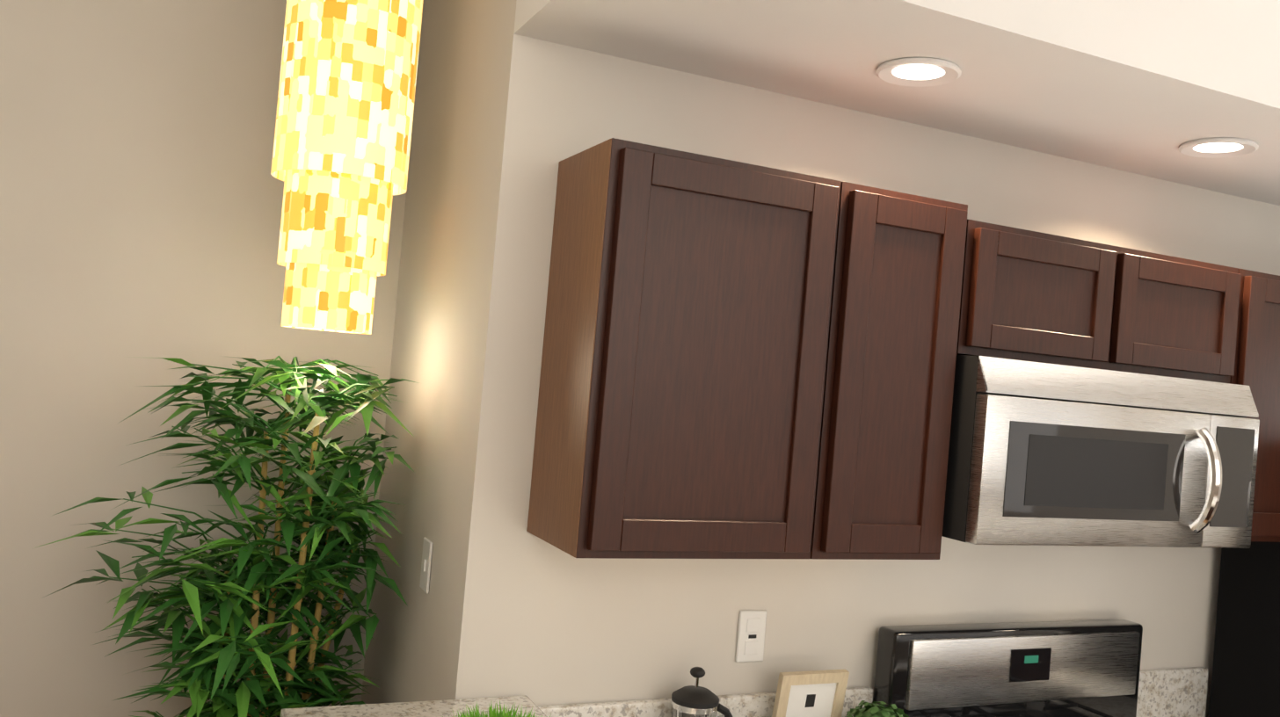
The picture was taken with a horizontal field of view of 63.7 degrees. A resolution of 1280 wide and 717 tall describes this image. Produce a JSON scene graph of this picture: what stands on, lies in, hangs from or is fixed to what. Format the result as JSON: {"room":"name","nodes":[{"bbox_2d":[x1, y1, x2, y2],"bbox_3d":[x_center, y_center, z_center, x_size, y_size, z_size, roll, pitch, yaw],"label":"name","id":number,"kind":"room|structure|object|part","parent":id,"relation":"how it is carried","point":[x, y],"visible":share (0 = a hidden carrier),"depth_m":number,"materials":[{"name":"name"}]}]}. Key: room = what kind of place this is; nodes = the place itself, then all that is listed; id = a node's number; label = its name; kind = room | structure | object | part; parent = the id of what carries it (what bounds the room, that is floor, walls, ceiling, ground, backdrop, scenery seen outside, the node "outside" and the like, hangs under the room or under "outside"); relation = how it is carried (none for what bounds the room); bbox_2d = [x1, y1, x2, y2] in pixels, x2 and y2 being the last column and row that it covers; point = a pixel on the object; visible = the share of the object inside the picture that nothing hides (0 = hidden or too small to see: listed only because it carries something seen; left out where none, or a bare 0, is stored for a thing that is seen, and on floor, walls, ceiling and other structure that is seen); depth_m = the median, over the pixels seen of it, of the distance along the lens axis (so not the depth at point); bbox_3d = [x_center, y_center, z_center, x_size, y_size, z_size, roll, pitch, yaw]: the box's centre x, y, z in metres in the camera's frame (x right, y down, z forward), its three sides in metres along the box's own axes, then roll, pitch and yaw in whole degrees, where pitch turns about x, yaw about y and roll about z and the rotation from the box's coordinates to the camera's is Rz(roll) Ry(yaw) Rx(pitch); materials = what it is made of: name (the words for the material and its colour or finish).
{"room":"kitchen","nodes":[
{"label":"kitchen","id":0,"kind":"room"},
{"bbox_2d":[0,0,406,716],"bbox_3d":[-2.202,0.059,2.322,3.500,3.100,0.150,5,-1,-25],"label":"wall","id":1,"kind":"structure","parent":0,"point":[141,197],"depth_m":2.64,"materials":[{"name":"paint"}]},
{"bbox_2d":[360,0,496,704],"bbox_3d":[-0.488,0.209,2.585,0.150,3.100,0.800,5,-1,-25],"label":"wall","id":2,"kind":"structure","parent":0,"point":[429,347],"depth_m":2.50,"materials":[{"name":"paint"}]},
{"bbox_2d":[419,537,433,594],"bbox_3d":[-0.486,0.469,2.333,0.010,0.115,0.070,5,-1,-25],"label":"switch plate","id":3,"kind":"object","parent":2,"relation":"attached to","point":[425,565],"visible":0.98,"depth_m":2.32,"materials":[{"name":"white plastic"}]},
{"bbox_2d":[435,0,1279,716],"bbox_3d":[1.657,0.400,3.046,4.450,3.100,0.150,5,-1,-25],"label":"wall","id":4,"kind":"structure","parent":0,"point":[537,621],"depth_m":2.27,"materials":[{"name":"paint"}]},
{"bbox_2d":[526,138,841,559],"bbox_3d":[0.091,-0.001,2.073,0.502,0.762,0.298,5,-1,-25],"label":"upper cabinet","id":5,"kind":"object","parent":4,"relation":"attached to","point":[709,367],"depth_m":1.94,"materials":[{"name":"brown wood"}]},
{"bbox_3d":[-0.140,-0.023,1.979,0.002,0.758,0.275,5,-1,-25],"label":"wall cabinet side","id":6,"kind":"part","parent":5,"relation":"part of","materials":[{"name":"brown wood"}]},
{"bbox_2d":[735,610,766,662],"bbox_3d":[0.251,0.626,2.321,0.070,0.115,0.008,5,-1,-25],"label":"electrical outlet plate","id":7,"kind":"object","parent":4,"relation":"attached to","point":[751,636],"visible":1,"depth_m":2.32,"materials":[{"name":"white plastic"}]},
{"bbox_2d":[810,181,967,559],"bbox_3d":[0.469,0.035,2.247,0.326,0.762,0.298,5,-1,-25],"label":"upper cabinet","id":8,"kind":"object","parent":4,"relation":"attached to","point":[889,384],"visible":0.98,"depth_m":2.11,"materials":[{"name":"brown wood"}]},
{"bbox_2d":[956,219,1241,383],"bbox_3d":[1.033,-0.121,2.501,0.871,0.288,0.298,5,-1,-25],"label":"upper cabinet","id":9,"kind":"object","parent":4,"relation":"attached to","point":[1032,296],"visible":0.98,"depth_m":2.34,"materials":[{"name":"brown wood"}]},
{"bbox_2d":[941,355,1259,548],"bbox_3d":[1.031,0.225,2.435,0.856,0.396,0.427,5,-1,-25],"label":"microwave","id":10,"kind":"object","parent":9,"relation":"attached to","point":[1045,454],"visible":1,"depth_m":2.25,"materials":[{"name":"silver metal"}]},
{"bbox_2d":[1229,269,1279,542],"bbox_3d":[1.551,0.124,2.742,0.301,0.680,0.298,5,-1,-25],"label":"upper cabinet","id":11,"kind":"object","parent":4,"relation":"attached to","point":[1257,362],"visible":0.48,"depth_m":2.60,"materials":[{"name":"brown wood"}]},
{"bbox_2d":[513,0,1279,205],"bbox_3d":[1.824,-0.807,2.685,4.250,0.680,0.600,5,-1,-25],"label":"ceiling","id":12,"kind":"structure","parent":0,"point":[1148,88],"depth_m":2.06,"materials":[{"name":"paint"}]},
{"bbox_2d":[875,57,961,87],"bbox_3d":[0.562,-0.577,2.080,0.168,0.010,0.168,5,-1,-25],"label":"recessed light","id":13,"kind":"object","parent":12,"relation":"in","point":[918,72],"visible":1,"depth_m":2.08,"materials":[{"name":"white"}]},
{"bbox_2d":[1178,138,1258,158],"bbox_3d":[1.377,-0.501,2.454,0.168,0.010,0.168,5,-1,-25],"label":"recessed light","id":14,"kind":"object","parent":12,"relation":"in","point":[1213,148],"visible":1,"depth_m":2.45,"materials":[{"name":"white"}]},
{"bbox_3d":[1.926,1.968,0.755,10.000,0.060,6.900,5,-1,-25],"label":"floor","id":15,"kind":"structure","parent":0,"visible":0},
{"bbox_2d":[36,356,418,716],"bbox_3d":[-0.976,0.849,2.323,0.782,1.731,0.834,5,-1,-25],"label":"bamboo plant","id":16,"kind":"object","parent":15,"relation":"on","point":[234,590],"visible":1,"depth_m":2.36,"materials":[{"name":"green plant"}]},
{"bbox_2d":[872,619,1142,716],"bbox_3d":[1.020,1.280,2.330,0.826,1.211,0.633,5,-1,-25],"label":"stove","id":17,"kind":"object","parent":15,"relation":"on","point":[1068,669],"visible":0.98,"depth_m":2.54,"materials":[{"name":"silver metal"}]},
{"bbox_2d":[1208,541,1279,716],"bbox_3d":[2.182,1.119,2.820,0.965,1.746,0.663,5,-1,-25],"label":"fridge","id":18,"kind":"object","parent":15,"relation":"on","point":[1246,675],"depth_m":2.84,"materials":[{"name":"black metal"}]},
{"bbox_3d":[0.219,1.371,1.963,0.900,0.882,0.656,5,-1,-25],"label":"base cabinet","id":19,"kind":"object","parent":15,"relation":"on","visible":0},
{"bbox_2d":[537,686,873,716],"bbox_3d":[0.269,0.853,1.961,0.905,0.205,0.682,5,-1,-25],"label":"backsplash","id":20,"kind":"structure","parent":19,"relation":"on","point":[754,705],"depth_m":2.21,"materials":[{"name":"stone"}]},
{"bbox_2d":[671,667,732,716],"bbox_3d":[0.134,0.773,2.183,0.148,0.238,0.100,5,-1,-25],"label":"press","id":21,"kind":"object","parent":20,"relation":"on","point":[695,701],"visible":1,"depth_m":2.15,"materials":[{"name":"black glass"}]},
{"bbox_2d":[771,669,849,716],"bbox_3d":[0.374,0.806,2.310,0.175,0.215,0.049,5,-1,-25],"label":"frame","id":22,"kind":"object","parent":20,"relation":"on","point":[816,694],"visible":1,"depth_m":2.30,"materials":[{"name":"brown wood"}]},
{"bbox_2d":[846,700,909,716],"bbox_3d":[0.530,0.844,2.281,0.158,0.166,0.161,5,-1,-25],"label":"plant","id":23,"kind":"object","parent":20,"relation":"on","point":[869,710],"visible":1,"depth_m":2.28,"materials":[{"name":"green plant"}]},
{"bbox_3d":[1.515,1.493,2.620,0.332,0.882,0.541,5,-1,-25],"label":"base cabinet","id":24,"kind":"object","parent":15,"relation":"on","visible":0},
{"bbox_2d":[1136,667,1208,716],"bbox_3d":[1.563,0.963,2.623,0.338,0.180,0.557,5,-1,-25],"label":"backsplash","id":25,"kind":"structure","parent":24,"relation":"on","point":[1174,693],"depth_m":2.87,"materials":[{"name":"stone"}]},
{"bbox_3d":[-0.182,1.243,1.576,0.160,1.056,1.030,5,-1,-25],"label":"wall","id":26,"kind":"structure","parent":0,"visible":0},
{"bbox_2d":[280,696,547,716],"bbox_3d":[-0.227,0.692,1.520,0.480,0.030,1.067,5,-1,-25],"label":"bar","id":27,"kind":"object","parent":26,"relation":"on","point":[439,709],"visible":1,"depth_m":1.96,"materials":[{"name":"stone"}]},
{"bbox_2d":[442,700,550,716],"bbox_3d":[-0.195,0.575,1.418,0.264,0.202,0.235,5,-1,-25],"label":"plant","id":28,"kind":"object","parent":27,"relation":"on","point":[494,713],"visible":1,"depth_m":1.44,"materials":[{"name":"green plant"}]},
{"bbox_3d":[2.194,-1.190,0.811,10.000,0.080,6.900,5,-1,-25],"label":"ceiling","id":29,"kind":"structure","parent":0,"visible":0},
{"bbox_2d":[270,0,423,334],"bbox_3d":[-0.621,-0.708,2.396,0.401,1.298,0.304,5,-1,-25],"label":"pendant light","id":30,"kind":"object","parent":29,"relation":"hanging from","point":[344,120],"visible":1,"depth_m":2.26,"materials":[{"name":"yellow glass"}]}
]}

